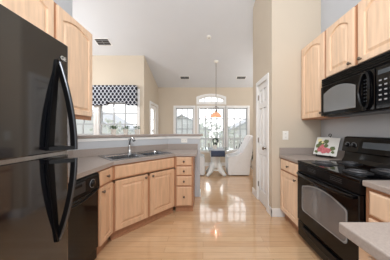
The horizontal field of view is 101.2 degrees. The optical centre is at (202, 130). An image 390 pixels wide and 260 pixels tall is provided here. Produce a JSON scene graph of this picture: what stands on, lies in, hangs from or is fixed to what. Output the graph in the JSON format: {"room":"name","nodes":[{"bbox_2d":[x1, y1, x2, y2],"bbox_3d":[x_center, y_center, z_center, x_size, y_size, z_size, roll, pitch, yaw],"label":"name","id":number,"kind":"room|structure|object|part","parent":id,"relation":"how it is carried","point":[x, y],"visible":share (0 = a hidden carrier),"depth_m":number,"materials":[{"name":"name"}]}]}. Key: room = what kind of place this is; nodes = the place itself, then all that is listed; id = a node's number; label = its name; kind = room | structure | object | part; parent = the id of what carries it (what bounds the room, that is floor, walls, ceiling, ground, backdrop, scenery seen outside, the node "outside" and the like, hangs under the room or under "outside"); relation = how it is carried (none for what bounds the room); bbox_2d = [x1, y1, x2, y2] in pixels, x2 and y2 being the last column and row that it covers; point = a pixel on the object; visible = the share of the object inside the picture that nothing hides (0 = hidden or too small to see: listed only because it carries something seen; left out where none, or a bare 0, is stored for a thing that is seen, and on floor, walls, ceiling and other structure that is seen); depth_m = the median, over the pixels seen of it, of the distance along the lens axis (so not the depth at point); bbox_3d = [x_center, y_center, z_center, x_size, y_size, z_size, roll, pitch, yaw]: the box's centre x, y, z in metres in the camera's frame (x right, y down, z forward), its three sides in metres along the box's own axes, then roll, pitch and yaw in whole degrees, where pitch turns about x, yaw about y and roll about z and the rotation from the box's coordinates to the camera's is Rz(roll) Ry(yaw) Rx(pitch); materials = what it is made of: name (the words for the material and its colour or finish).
{"room":"kitchen","nodes":[
{"label":"kitchen","id":0,"kind":"room"},
{"bbox_2d":[53,0,72,150],"bbox_3d":[-1.740,-1.225,0.930,0.120,4.970,2.260,0,0,0],"label":"wall","id":1,"kind":"structure","parent":0,"point":[67,5],"depth_m":2.00,"materials":[{"name":"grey paint"}]},
{"bbox_2d":[0,0,91,119],"bbox_3d":[-1.502,-0.665,1.480,0.346,1.070,1.000,0,0,0],"label":"upper cabinet","id":2,"kind":"object","parent":1,"relation":"attached to","point":[46,15],"visible":0.45,"depth_m":1.66,"materials":[{"name":"brown wood"}]},
{"bbox_3d":[-1.369,-0.680,1.226,0.022,1.010,0.468,0,0,0],"label":"door","id":3,"kind":"part","parent":2,"relation":"part of","materials":[{"name":"brown wood"}]},
{"bbox_3d":[-1.369,-0.680,1.734,0.022,1.010,0.468,0,0,0],"label":"door","id":4,"kind":"part","parent":2,"relation":"part of","materials":[{"name":"brown wood"}]},
{"bbox_3d":[-1.392,-0.145,1.480,0.020,0.030,1.000,0,0,0],"label":"light rail","id":5,"kind":"part","parent":2,"relation":"part of","materials":[{"name":"brown wood"}]},
{"bbox_2d":[92,55,145,133],"bbox_3d":[-3.110,-0.418,4.460,2.980,3.357,0.120,0,0,0],"label":"wall","id":6,"kind":"structure","parent":0,"point":[106,69],"depth_m":4.40,"materials":[{"name":"beige paint"}]},
{"bbox_2d":[76,106,95,134],"bbox_3d":[-3.475,-0.188,4.435,1.120,1.935,0.170,0,0,0],"label":"window","id":7,"kind":"structure","parent":6,"relation":"in","point":[94,107],"depth_m":4.38,"materials":[{"name":"white paint"}]},
{"bbox_3d":[-3.475,0.230,4.440,0.926,0.875,0.030,0,0,0],"label":"sash","id":8,"kind":"part","parent":7,"relation":"part of","materials":[{"name":"grey plastic"}]},
{"bbox_3d":[-3.475,-0.225,4.451,1.080,1.861,0.138,0,0,0],"label":"frame","id":9,"kind":"part","parent":7,"relation":"part of","materials":[{"name":"white paint"}]},
{"bbox_2d":[92,85,136,105],"bbox_3d":[-2.890,-0.960,4.327,2.200,0.540,0.095,0,0,0],"label":"valance","id":10,"kind":"object","parent":6,"relation":"attached to","point":[102,95],"visible":0.54,"depth_m":4.28,"materials":[{"name":"fabric"}]},
{"bbox_2d":[96,89,139,134],"bbox_3d":[-2.330,-0.188,4.435,1.230,1.935,0.170,0,0,0],"label":"window","id":11,"kind":"structure","parent":6,"relation":"in","point":[99,109],"depth_m":4.42,"materials":[{"name":"white paint"}]},
{"bbox_3d":[-2.330,0.230,4.440,1.036,0.875,0.030,0,0,0],"label":"sash","id":12,"kind":"part","parent":11,"relation":"part of","materials":[{"name":"grey plastic"}]},
{"bbox_3d":[-2.330,-0.625,4.475,1.036,0.906,0.030,0,0,0],"label":"sash","id":13,"kind":"part","parent":11,"relation":"part of","materials":[{"name":"glass"}]},
{"bbox_2d":[75,136,199,196],"bbox_3d":[-1.006,0.680,2.746,2.074,1.160,0.451,0,0,-32],"label":"wall","id":14,"kind":"structure","parent":0,"point":[120,143],"depth_m":2.82,"materials":[{"name":"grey paint"}]},
{"bbox_2d":[67,144,197,157],"bbox_3d":[-1.147,0.295,2.207,0.672,0.100,2.630,0,0,37],"label":"backsplash","id":15,"kind":"structure","parent":14,"relation":"attached to","point":[114,150],"depth_m":2.46,"materials":[{"name":"beige laminate"}]},
{"bbox_2d":[78,136,200,141],"bbox_3d":[-0.921,0.122,2.719,1.984,0.045,0.340,0,0,-31],"label":"trim","id":16,"kind":"structure","parent":14,"relation":"attached to","point":[157,137],"depth_m":2.65,"materials":[{"name":"white paint"}]},
{"bbox_2d":[77,134,202,138],"bbox_3d":[-1.051,0.079,2.837,2.377,0.038,0.736,0,0,-31],"label":"bar ledge","id":17,"kind":"object","parent":14,"relation":"on","point":[118,135],"visible":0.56,"depth_m":2.62,"materials":[{"name":"beige laminate"}]},
{"bbox_2d":[109,125,118,134],"bbox_3d":[-1.433,-0.019,2.563,0.143,0.158,0.148,0,0,0],"label":"potted plant","id":18,"kind":"object","parent":17,"relation":"on","point":[113,130],"visible":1,"depth_m":2.53,"materials":[{"name":"green plant"}]},
{"bbox_3d":[-1.430,0.016,2.560,0.082,0.088,0.082,0,0,0],"label":"pot","id":19,"kind":"part","parent":18,"relation":"part of","materials":[{"name":"white ceramic"}]},
{"bbox_2d":[122,126,129,134],"bbox_3d":[-1.306,-0.016,2.692,0.143,0.152,0.128,0,0,10],"label":"potted plant","id":20,"kind":"object","parent":17,"relation":"on","point":[125,131],"visible":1,"depth_m":2.67,"materials":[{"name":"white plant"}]},
{"bbox_2d":[132,126,139,133],"bbox_3d":[-1.180,-0.017,2.833,0.137,0.154,0.136,0,0,-32],"label":"potted plant","id":21,"kind":"object","parent":17,"relation":"on","point":[136,130],"visible":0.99,"depth_m":2.80,"materials":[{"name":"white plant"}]},
{"bbox_2d":[146,61,157,133],"bbox_3d":[-1.680,-0.387,5.160,0.120,3.294,1.280,0,0,0],"label":"wall","id":22,"kind":"structure","parent":0,"point":[151,85],"depth_m":4.84,"materials":[{"name":"beige paint"}]},
{"bbox_2d":[150,101,157,133],"bbox_3d":[-1.625,0.170,5.295,0.110,2.180,0.890,0,0,0],"label":"door","id":23,"kind":"structure","parent":22,"relation":"in","point":[151,102],"depth_m":5.41,"materials":[{"name":"white paint"}]},
{"bbox_2d":[73,0,254,86],"bbox_3d":[-0.800,-2.719,2.760,7.600,2.364,6.320,0,0,0],"label":"ceiling","id":24,"kind":"structure","parent":0,"point":[171,35],"depth_m":3.80,"materials":[{"name":"paint"}]},
{"bbox_2d":[93,38,112,45],"bbox_3d":[-2.490,-2.216,3.989,0.360,0.084,0.209,0,0,0],"label":"ceiling vent","id":25,"kind":"object","parent":24,"relation":"in","point":[100,41],"visible":1,"depth_m":3.97,"materials":[{"name":"white metal"}]},
{"bbox_2d":[180,76,189,78],"bbox_3d":[-0.600,-1.758,5.279,0.320,0.064,0.152,0,0,0],"label":"ceiling vent","id":26,"kind":"object","parent":24,"relation":"in","point":[181,77],"visible":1,"depth_m":5.26,"materials":[{"name":"grey metal"}]},
{"bbox_2d":[210,60,221,116],"bbox_3d":[0.375,-1.213,4.600,0.330,1.616,0.330,0,0,0],"label":"pendant lamp","id":27,"kind":"object","parent":24,"relation":"hanging from","point":[215,114],"visible":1,"depth_m":4.52,"materials":[{"name":"bronze metal"},{"name":"amber glass"}]},
{"bbox_3d":[0.375,-0.480,4.600,0.330,0.150,0.330,0,0,0],"label":"lamp shade","id":28,"kind":"part","parent":27,"relation":"part of","materials":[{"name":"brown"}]},
{"bbox_2d":[236,76,246,78],"bbox_3d":[1.260,-1.758,5.279,0.320,0.064,0.152,0,0,0],"label":"ceiling vent","id":29,"kind":"object","parent":24,"relation":"in","point":[237,77],"visible":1,"depth_m":5.26,"materials":[{"name":"grey metal"}]},
{"bbox_2d":[158,87,252,161],"bbox_3d":[0.630,-0.170,5.860,4.740,2.860,0.120,0,0,0],"label":"wall","id":30,"kind":"structure","parent":0,"point":[168,97],"depth_m":5.80,"materials":[{"name":"beige paint"}]},
{"bbox_2d":[173,106,195,133],"bbox_3d":[-0.670,-0.070,5.835,0.840,1.700,0.170,0,0,0],"label":"window","id":31,"kind":"structure","parent":30,"relation":"in","point":[175,108],"depth_m":5.80,"materials":[{"name":"white paint"}]},
{"bbox_3d":[-0.670,-0.446,5.875,0.636,0.783,0.030,0,0,0],"label":"sash","id":32,"kind":"part","parent":31,"relation":"part of","materials":[{"name":"glass"}]},
{"bbox_3d":[-0.670,0.289,5.840,0.636,0.758,0.030,0,0,0],"label":"sash","id":33,"kind":"part","parent":31,"relation":"part of","materials":[{"name":"grey plastic"}]},
{"bbox_2d":[196,106,225,152],"bbox_3d":[0.300,-0.070,5.835,1.120,1.700,0.170,0,0,0],"label":"window","id":34,"kind":"structure","parent":30,"relation":"in","point":[202,150],"depth_m":5.83,"materials":[{"name":"white paint"}]},
{"bbox_3d":[0.300,-0.446,5.875,0.916,0.783,0.030,0,0,0],"label":"sash","id":35,"kind":"part","parent":34,"relation":"part of","materials":[{"name":"glass"}]},
{"bbox_3d":[0.300,0.289,5.840,0.916,0.758,0.030,0,0,0],"label":"sash","id":36,"kind":"part","parent":34,"relation":"part of","materials":[{"name":"glass"}]},
{"bbox_2d":[196,94,225,104],"bbox_3d":[0.300,-1.155,5.821,1.080,0.390,0.078,0,0,0],"label":"window","id":37,"kind":"structure","parent":30,"relation":"in","point":[204,96],"depth_m":5.78,"materials":[{"name":"white paint"}]},
{"bbox_2d":[205,162,250,165],"bbox_3d":[0.640,1.200,5.793,4.520,0.120,0.015,0,0,0],"label":"baseboard","id":38,"kind":"structure","parent":30,"relation":"attached to","point":[206,163],"depth_m":5.79,"materials":[{"name":"white paint"}]},
{"bbox_2d":[225,106,249,152],"bbox_3d":[1.250,-0.070,5.835,0.920,1.700,0.170,0,0,0],"label":"window","id":39,"kind":"structure","parent":30,"relation":"in","point":[228,150],"depth_m":5.80,"materials":[{"name":"white paint"}]},
{"bbox_3d":[1.250,0.730,5.775,0.920,0.100,0.050,0,0,0],"label":"sill","id":40,"kind":"part","parent":39,"relation":"part of","materials":[{"name":"white paint"}]},
{"bbox_3d":[1.250,-0.446,5.875,0.716,0.783,0.030,0,0,0],"label":"sash","id":41,"kind":"part","parent":39,"relation":"part of","materials":[{"name":"glass"}]},
{"bbox_3d":[1.250,0.289,5.840,0.716,0.758,0.030,0,0,0],"label":"sash","id":42,"kind":"part","parent":39,"relation":"part of","materials":[{"name":"glass"}]},
{"bbox_2d":[95,166,322,259],"bbox_3d":[-0.800,1.300,2.150,7.600,0.080,7.500,0,0,0],"label":"floor","id":43,"kind":"structure","parent":0,"point":[227,222],"depth_m":1.95,"materials":[{"name":"brown wood"}]},
{"bbox_2d":[0,4,77,259],"bbox_3d":[-1.119,0.379,0.503,0.841,1.762,0.906,0,0,0],"label":"refrigerator","id":44,"kind":"object","parent":43,"relation":"on","point":[36,103],"visible":1,"depth_m":0.75,"materials":[{"name":"black metal"}]},
{"bbox_3d":[-0.842,0.127,0.501,0.076,0.019,0.893,0,0,0],"label":"divider trim","id":45,"kind":"part","parent":44,"relation":"part of","materials":[{"name":"metal"}]},
{"bbox_3d":[-0.838,0.669,0.503,0.084,1.062,0.906,0,0,0],"label":"door","id":46,"kind":"part","parent":44,"relation":"part of","materials":[{"name":"black metal"}]},
{"bbox_3d":[-0.838,-0.194,0.503,0.084,0.617,0.906,0,0,0],"label":"freezer door","id":47,"kind":"part","parent":44,"relation":"part of","materials":[{"name":"black metal"}]},
{"bbox_3d":[-0.794,0.378,0.853,0.008,0.455,0.071,0,0,0],"label":"handle mount","id":48,"kind":"part","parent":44,"relation":"part of","materials":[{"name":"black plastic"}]},
{"bbox_3d":[-0.794,-0.146,0.853,0.008,0.488,0.071,0,0,0],"label":"handle mount","id":49,"kind":"part","parent":44,"relation":"part of","materials":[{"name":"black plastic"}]},
{"bbox_3d":[-0.750,0.092,0.859,0.095,0.020,0.078,0,0,0],"label":"plate","id":50,"kind":"part","parent":44,"relation":"part of","materials":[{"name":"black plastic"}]},
{"bbox_3d":[-0.750,0.160,0.859,0.095,0.020,0.078,0,0,0],"label":"plate","id":51,"kind":"part","parent":44,"relation":"part of","materials":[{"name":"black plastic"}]},
{"bbox_2d":[68,172,99,259],"bbox_3d":[-1.302,0.815,1.260,0.657,0.850,0.594,0,0,0],"label":"dishwasher","id":52,"kind":"object","parent":43,"relation":"on","point":[83,216],"visible":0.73,"depth_m":1.37,"materials":[{"name":"black metal"}]},
{"bbox_3d":[-1.025,0.479,1.260,0.050,0.162,0.586,0,0,0],"label":"control panel","id":53,"kind":"part","parent":52,"relation":"part of","materials":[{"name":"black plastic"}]},
{"bbox_3d":[-1.045,1.177,1.260,0.030,0.095,0.586,0,0,0],"label":"kick panel","id":54,"kind":"part","parent":52,"relation":"part of","materials":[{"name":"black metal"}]},
{"bbox_2d":[97,166,112,253],"bbox_3d":[-1.304,0.824,1.685,0.651,0.873,0.250,0,0,0],"label":"base cabinet","id":55,"kind":"object","parent":43,"relation":"on","point":[105,191],"visible":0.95,"depth_m":1.66,"materials":[{"name":"brown wood"}]},
{"bbox_3d":[-1.020,0.475,1.688,0.020,0.140,0.215,0,0,0],"label":"drawer","id":56,"kind":"part","parent":55,"relation":"part of","materials":[{"name":"brown wood"}]},
{"bbox_3d":[-1.019,0.855,1.688,0.022,0.570,0.215,0,0,0],"label":"door","id":57,"kind":"part","parent":55,"relation":"part of","materials":[{"name":"brown wood"}]},
{"bbox_2d":[109,156,174,240],"bbox_3d":[-0.866,0.824,2.260,0.471,0.873,0.885,0,0,43],"label":"base cabinet","id":58,"kind":"object","parent":43,"relation":"on","point":[143,191],"visible":0.98,"depth_m":2.05,"materials":[{"name":"brown wood"}]},
{"bbox_3d":[-0.868,0.855,1.969,0.022,0.570,0.394,0,0,43],"label":"door","id":59,"kind":"part","parent":58,"relation":"part of","materials":[{"name":"brown wood"}]},
{"bbox_2d":[67,144,197,182],"bbox_3d":[-0.993,0.315,2.077,1.147,0.140,2.619,0,0,32],"label":"countertop","id":60,"kind":"structure","parent":58,"relation":"on","point":[89,162],"depth_m":2.17,"materials":[{"name":"beige laminate"}]},
{"bbox_2d":[127,137,135,152],"bbox_3d":[-1.078,0.211,2.413,0.215,0.251,0.064,0,0,43],"label":"faucet","id":61,"kind":"object","parent":60,"relation":"on","point":[132,138],"visible":1,"depth_m":2.44,"materials":[{"name":"silver metal"}]},
{"bbox_2d":[98,150,171,160],"bbox_3d":[-0.950,0.426,2.335,0.540,0.178,0.880,0,0,43],"label":"sink","id":62,"kind":"object","parent":60,"relation":"in","point":[112,157],"visible":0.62,"depth_m":2.35,"materials":[{"name":"metal"}]},
{"bbox_3d":[-1.070,0.427,2.164,0.409,0.176,0.382,0,0,43],"label":"bowl","id":63,"kind":"part","parent":62,"relation":"part of","materials":[{"name":"metal"}]},
{"bbox_3d":[-0.789,0.427,2.469,0.409,0.176,0.382,0,0,43],"label":"bowl","id":64,"kind":"part","parent":62,"relation":"part of","materials":[{"name":"metal"}]},
{"bbox_3d":[-0.761,1.250,2.164,0.015,0.020,0.885,0,0,43],"label":"shoe moulding","id":65,"kind":"part","parent":58,"relation":"part of","materials":[{"name":"brown wood"}]},
{"bbox_3d":[-0.723,0.475,2.128,0.020,0.140,0.825,0,0,43],"label":"drawer","id":66,"kind":"part","parent":58,"relation":"part of","materials":[{"name":"brown wood"}]},
{"bbox_3d":[-0.576,0.855,2.286,0.022,0.570,0.394,0,0,43],"label":"door","id":67,"kind":"part","parent":58,"relation":"part of","materials":[{"name":"brown wood"}]},
{"bbox_2d":[175,156,194,210],"bbox_3d":[-0.292,0.824,2.738,0.275,0.873,0.654,0,0,0],"label":"base cabinet","id":68,"kind":"object","parent":43,"relation":"on","point":[184,165],"visible":0.99,"depth_m":2.44,"materials":[{"name":"brown wood"}]},
{"bbox_3d":[-0.290,0.998,2.450,0.230,0.285,0.020,0,0,0],"label":"drawer","id":69,"kind":"part","parent":68,"relation":"part of","materials":[{"name":"brown wood"}]},
{"bbox_3d":[-0.290,0.765,2.450,0.230,0.140,0.020,0,0,0],"label":"drawer","id":70,"kind":"part","parent":68,"relation":"part of","materials":[{"name":"brown wood"}]},
{"bbox_3d":[-0.290,0.610,2.450,0.230,0.130,0.020,0,0,0],"label":"drawer","id":71,"kind":"part","parent":68,"relation":"part of","materials":[{"name":"brown wood"}]},
{"bbox_3d":[-0.290,0.463,2.450,0.230,0.125,0.020,0,0,0],"label":"drawer","id":72,"kind":"part","parent":68,"relation":"part of","materials":[{"name":"brown wood"}]},
{"bbox_2d":[200,153,204,175],"bbox_3d":[-0.318,0.691,4.760,0.745,1.138,0.580,0,0,0],"label":"dining chair","id":73,"kind":"object","parent":43,"relation":"on","point":[202,156],"visible":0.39,"depth_m":4.47,"materials":[{"name":"white fabric"}]},
{"bbox_2d":[206,149,225,176],"bbox_3d":[0.365,0.888,4.650,1.050,0.751,1.050,0,0,0],"label":"dining table","id":74,"kind":"object","parent":43,"relation":"on","point":[215,164],"visible":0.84,"depth_m":4.49,"materials":[{"name":"white painted wood"}]},
{"bbox_2d":[208,147,224,156],"bbox_3d":[0.365,0.585,4.522,0.440,0.155,0.861,0,0,0],"label":"table runner","id":75,"kind":"object","parent":74,"relation":"on","point":[219,152],"visible":0.97,"depth_m":4.10,"materials":[{"name":"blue fabric"}]},
{"bbox_2d":[212,138,218,148],"bbox_3d":[0.358,0.346,4.597,0.214,0.327,0.211,0,0,0],"label":"topiary","id":76,"kind":"object","parent":75,"relation":"on","point":[217,140],"visible":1,"depth_m":4.56,"materials":[{"name":"white ceramic"}]},
{"bbox_2d":[225,135,252,175],"bbox_3d":[1.067,0.691,4.760,0.745,1.138,0.580,0,0,0],"label":"dining chair","id":77,"kind":"object","parent":43,"relation":"on","point":[238,162],"visible":0.94,"depth_m":4.47,"materials":[{"name":"white fabric"}]},
{"bbox_3d":[1.265,0.681,4.760,0.350,1.118,0.440,0,0,0],"label":"backrest","id":78,"kind":"part","parent":77,"relation":"part of","materials":[{"name":"white fabric"}]},
{"bbox_2d":[280,158,297,229],"bbox_3d":[1.417,0.824,2.123,0.636,0.873,0.466,0,0,0],"label":"base cabinet","id":79,"kind":"object","parent":43,"relation":"on","point":[289,169],"visible":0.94,"depth_m":2.09,"materials":[{"name":"brown wood"}]},
{"bbox_3d":[1.140,0.475,2.123,0.020,0.140,0.426,0,0,0],"label":"drawer","id":80,"kind":"part","parent":79,"relation":"part of","materials":[{"name":"brown wood"}]},
{"bbox_2d":[279,148,344,162],"bbox_3d":[1.429,0.315,2.123,0.617,0.140,0.469,0,0,0],"label":"countertop","id":81,"kind":"structure","parent":79,"relation":"on","point":[291,154],"depth_m":2.25,"materials":[{"name":"beige laminate"}]},
{"bbox_3d":[1.618,0.189,2.095,0.170,0.308,0.180,0,0,-25],"label":"easel","id":82,"kind":"object","parent":81,"relation":"on","visible":0},
{"bbox_2d":[313,137,340,156],"bbox_3d":[1.612,0.201,2.092,0.107,0.230,0.270,0,0,-25],"label":"decorative tile","id":83,"kind":"structure","parent":82,"relation":"on","point":[326,146],"depth_m":2.08,"materials":[{"name":"ceramic"}]},
{"bbox_2d":[297,136,389,259],"bbox_3d":[1.386,0.640,1.508,0.688,1.160,0.752,0,0,0],"label":"range","id":84,"kind":"object","parent":43,"relation":"on","point":[330,192],"visible":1,"depth_m":1.46,"materials":[{"name":"black metal"}]},
{"bbox_3d":[1.139,1.120,1.508,0.042,0.170,0.744,0,0,0],"label":"storage drawer","id":85,"kind":"part","parent":84,"relation":"part of","materials":[{"name":"black metal"}]},
{"bbox_3d":[1.109,1.090,1.508,0.018,0.070,0.552,0,0,0],"label":"drawer pull","id":86,"kind":"part","parent":84,"relation":"part of","materials":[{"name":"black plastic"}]},
{"bbox_3d":[1.280,0.341,1.685,0.230,0.005,0.230,0,0,0],"label":"burner","id":87,"kind":"part","parent":84,"relation":"part of","materials":[{"name":"grey metal"}]},
{"bbox_3d":[1.076,0.485,1.508,0.068,0.030,0.692,0,0,0],"label":"oven handle","id":88,"kind":"part","parent":84,"relation":"part of","materials":[{"name":"metal"}]},
{"bbox_3d":[1.138,0.414,1.508,0.044,0.081,0.744,0,0,0],"label":"vent trim","id":89,"kind":"part","parent":84,"relation":"part of","materials":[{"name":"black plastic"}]},
{"bbox_3d":[1.134,0.740,1.508,0.052,0.560,0.744,0,0,0],"label":"oven door","id":90,"kind":"part","parent":84,"relation":"part of","materials":[{"name":"black ceramic"}]},
{"bbox_2d":[298,160,389,182],"bbox_3d":[1.421,0.357,1.508,0.618,0.029,0.752,0,0,0],"label":"cooktop","id":91,"kind":"object","parent":84,"relation":"in","point":[352,171],"depth_m":1.43,"materials":[{"name":"black glass"}]},
{"bbox_3d":[1.280,0.341,1.325,0.190,0.005,0.190,0,0,0],"label":"burner","id":92,"kind":"part","parent":84,"relation":"part of","materials":[{"name":"grey metal"}]},
{"bbox_3d":[1.550,0.341,1.325,0.230,0.005,0.230,0,0,0],"label":"burner","id":93,"kind":"part","parent":84,"relation":"part of","materials":[{"name":"grey metal"}]},
{"bbox_2d":[359,247,375,259],"bbox_3d":[0.815,0.824,0.125,0.611,0.873,0.900,0,0,0],"label":"base cabinet","id":94,"kind":"object","parent":43,"relation":"on","point":[363,255],"visible":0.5,"depth_m":0.56,"materials":[{"name":"brown wood"}]},
{"bbox_2d":[339,180,389,259],"bbox_3d":[1.126,0.315,0.364,1.222,0.140,1.528,0,0,0],"label":"countertop","id":95,"kind":"structure","parent":94,"relation":"on","point":[373,238],"depth_m":0.55,"materials":[{"name":"beige laminate"}]},
{"bbox_2d":[366,187,389,221],"bbox_3d":[1.417,0.824,0.864,0.636,0.873,0.528,0,0,0],"label":"base cabinet","id":96,"kind":"object","parent":43,"relation":"on","point":[377,202],"visible":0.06,"depth_m":1.04,"materials":[{"name":"brown wood"}]},
{"bbox_2d":[253,0,278,207],"bbox_3d":[1.066,-0.771,2.805,0.100,4.061,0.890,0,0,0],"label":"wall","id":97,"kind":"structure","parent":0,"point":[265,12],"depth_m":2.41,"materials":[{"name":"beige paint"}]},
{"bbox_2d":[256,73,268,211],"bbox_3d":[1.034,0.180,2.740,0.164,2.160,0.560,0,0,0],"label":"door","id":98,"kind":"structure","parent":97,"relation":"in","point":[262,86],"depth_m":2.75,"materials":[{"name":"white paint"}]},
{"bbox_2d":[252,187,284,216],"bbox_3d":[1.121,1.200,2.805,0.239,0.120,0.920,0,0,0],"label":"baseboard","id":99,"kind":"structure","parent":97,"relation":"attached to","point":[273,212],"depth_m":2.35,"materials":[{"name":"white paint"}]},
{"bbox_2d":[279,0,320,207],"bbox_3d":[1.488,-0.753,2.410,0.744,4.026,0.100,0,0,0],"label":"wall","id":100,"kind":"structure","parent":0,"point":[299,20],"depth_m":2.36,"materials":[{"name":"beige paint"}]},
{"bbox_2d":[283,131,287,139],"bbox_3d":[1.215,0.065,2.355,0.085,0.130,0.010,0,0,0],"label":"wall outlet","id":101,"kind":"object","parent":100,"relation":"attached to","point":[285,133],"visible":1,"depth_m":2.35,"materials":[{"name":"white plastic"}]},
{"bbox_2d":[321,0,389,150],"bbox_3d":[1.800,-1.367,0.680,0.120,5.254,3.360,0,0,0],"label":"wall","id":102,"kind":"structure","parent":0,"point":[378,125],"depth_m":1.95,"materials":[{"name":"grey paint"}]},
{"bbox_2d":[301,30,348,119],"bbox_3d":[1.573,-0.680,2.123,0.329,1.040,0.466,0,0,0],"label":"upper cabinet","id":103,"kind":"object","parent":102,"relation":"attached to","point":[313,55],"visible":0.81,"depth_m":2.08,"materials":[{"name":"brown wood"}]},
{"bbox_3d":[1.449,-0.681,2.126,0.022,1.013,0.431,0,0,0],"label":"door","id":104,"kind":"part","parent":103,"relation":"part of","materials":[{"name":"brown wood"}]},
{"bbox_2d":[326,0,389,77],"bbox_3d":[1.573,-0.904,1.510,0.329,0.592,0.757,0,0,0],"label":"upper cabinet","id":105,"kind":"object","parent":102,"relation":"attached to","point":[362,34],"visible":0.95,"depth_m":1.48,"materials":[{"name":"brown wood"}]},
{"bbox_3d":[1.449,-0.906,1.703,0.022,0.563,0.340,0,0,0],"label":"door","id":106,"kind":"part","parent":105,"relation":"part of","materials":[{"name":"brown wood"}]},
{"bbox_2d":[321,51,389,116],"bbox_3d":[1.545,-0.382,1.510,0.382,0.440,0.750,0,0,0],"label":"microwave","id":107,"kind":"object","parent":105,"relation":"attached to","point":[362,89],"visible":1,"depth_m":1.43,"materials":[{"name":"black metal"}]},
{"bbox_3d":[1.404,-0.342,1.589,0.032,0.336,0.592,0,0,0],"label":"door panel","id":108,"kind":"part","parent":107,"relation":"part of","materials":[{"name":"black plastic"}]},
{"bbox_3d":[1.405,-0.342,1.212,0.030,0.336,0.153,0,0,0],"label":"control panel","id":109,"kind":"part","parent":107,"relation":"part of","materials":[{"name":"black plastic"}]},
{"bbox_3d":[1.449,-0.906,1.317,0.022,0.563,0.342,0,0,0],"label":"door","id":110,"kind":"part","parent":105,"relation":"part of","materials":[{"name":"brown wood"}]},
{"label":"outside","id":111,"kind":"structure","parent":0,"visible":0},
{"bbox_3d":[0.500,1.390,7.000,7.400,0.140,2.000,0,0,0],"label":"floor","id":112,"kind":"structure","parent":111,"visible":0},
{"bbox_2d":[200,137,243,147],"bbox_3d":[0.500,0.800,7.800,7.030,1.040,0.090,0,0,0],"label":"deck railing","id":113,"kind":"object","parent":112,"relation":"on","point":[233,137],"visible":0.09,"depth_m":7.78,"materials":[{"name":"white"}]},
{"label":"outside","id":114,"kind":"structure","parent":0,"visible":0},
{"bbox_3d":[0.000,3.810,48.100,80.000,0.100,83.800,0,0,0],"label":"ground","id":115,"kind":"structure","parent":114,"visible":0},
{"bbox_2d":[76,109,135,133],"bbox_3d":[-17.000,0.210,26.000,10.000,7.100,8.800,0,0,0],"label":"house","id":116,"kind":"structure","parent":115,"relation":"on","point":[108,116],"depth_m":22.10,"materials":[{"name":"white"}]},
{"bbox_2d":[89,118,131,133],"bbox_3d":[-7.423,1.385,12.978,2.692,4.765,2.799,0,0,17],"label":"tree","id":117,"kind":"object","parent":115,"relation":"on","point":[106,120],"visible":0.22,"depth_m":12.84,"materials":[{"name":"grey plant"}]},
{"bbox_2d":[177,114,210,147],"bbox_3d":[-4.000,0.310,34.000,11.000,6.900,8.800,0,0,0],"label":"house","id":118,"kind":"structure","parent":115,"relation":"on","point":[179,121],"depth_m":30.10,"materials":[{"name":"white"}]},
{"bbox_2d":[200,119,222,147],"bbox_3d":[0.423,1.290,14.994,2.884,4.955,2.926,0,0,0],"label":"tree","id":119,"kind":"object","parent":115,"relation":"on","point":[207,122],"visible":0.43,"depth_m":14.68,"materials":[{"name":"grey plant"}]},
{"bbox_2d":[220,126,241,147],"bbox_3d":[2.942,1.611,17.033,2.254,4.314,2.164,0,0,0],"label":"tree","id":120,"kind":"object","parent":115,"relation":"on","point":[231,131],"visible":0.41,"depth_m":16.77,"materials":[{"name":"grey plant"}]},
{"bbox_2d":[219,119,245,147],"bbox_3d":[7.500,0.810,26.000,10.000,5.900,8.800,0,0,0],"label":"house","id":121,"kind":"structure","parent":115,"relation":"on","point":[243,122],"depth_m":22.10,"materials":[{"name":"white"}]}
]}

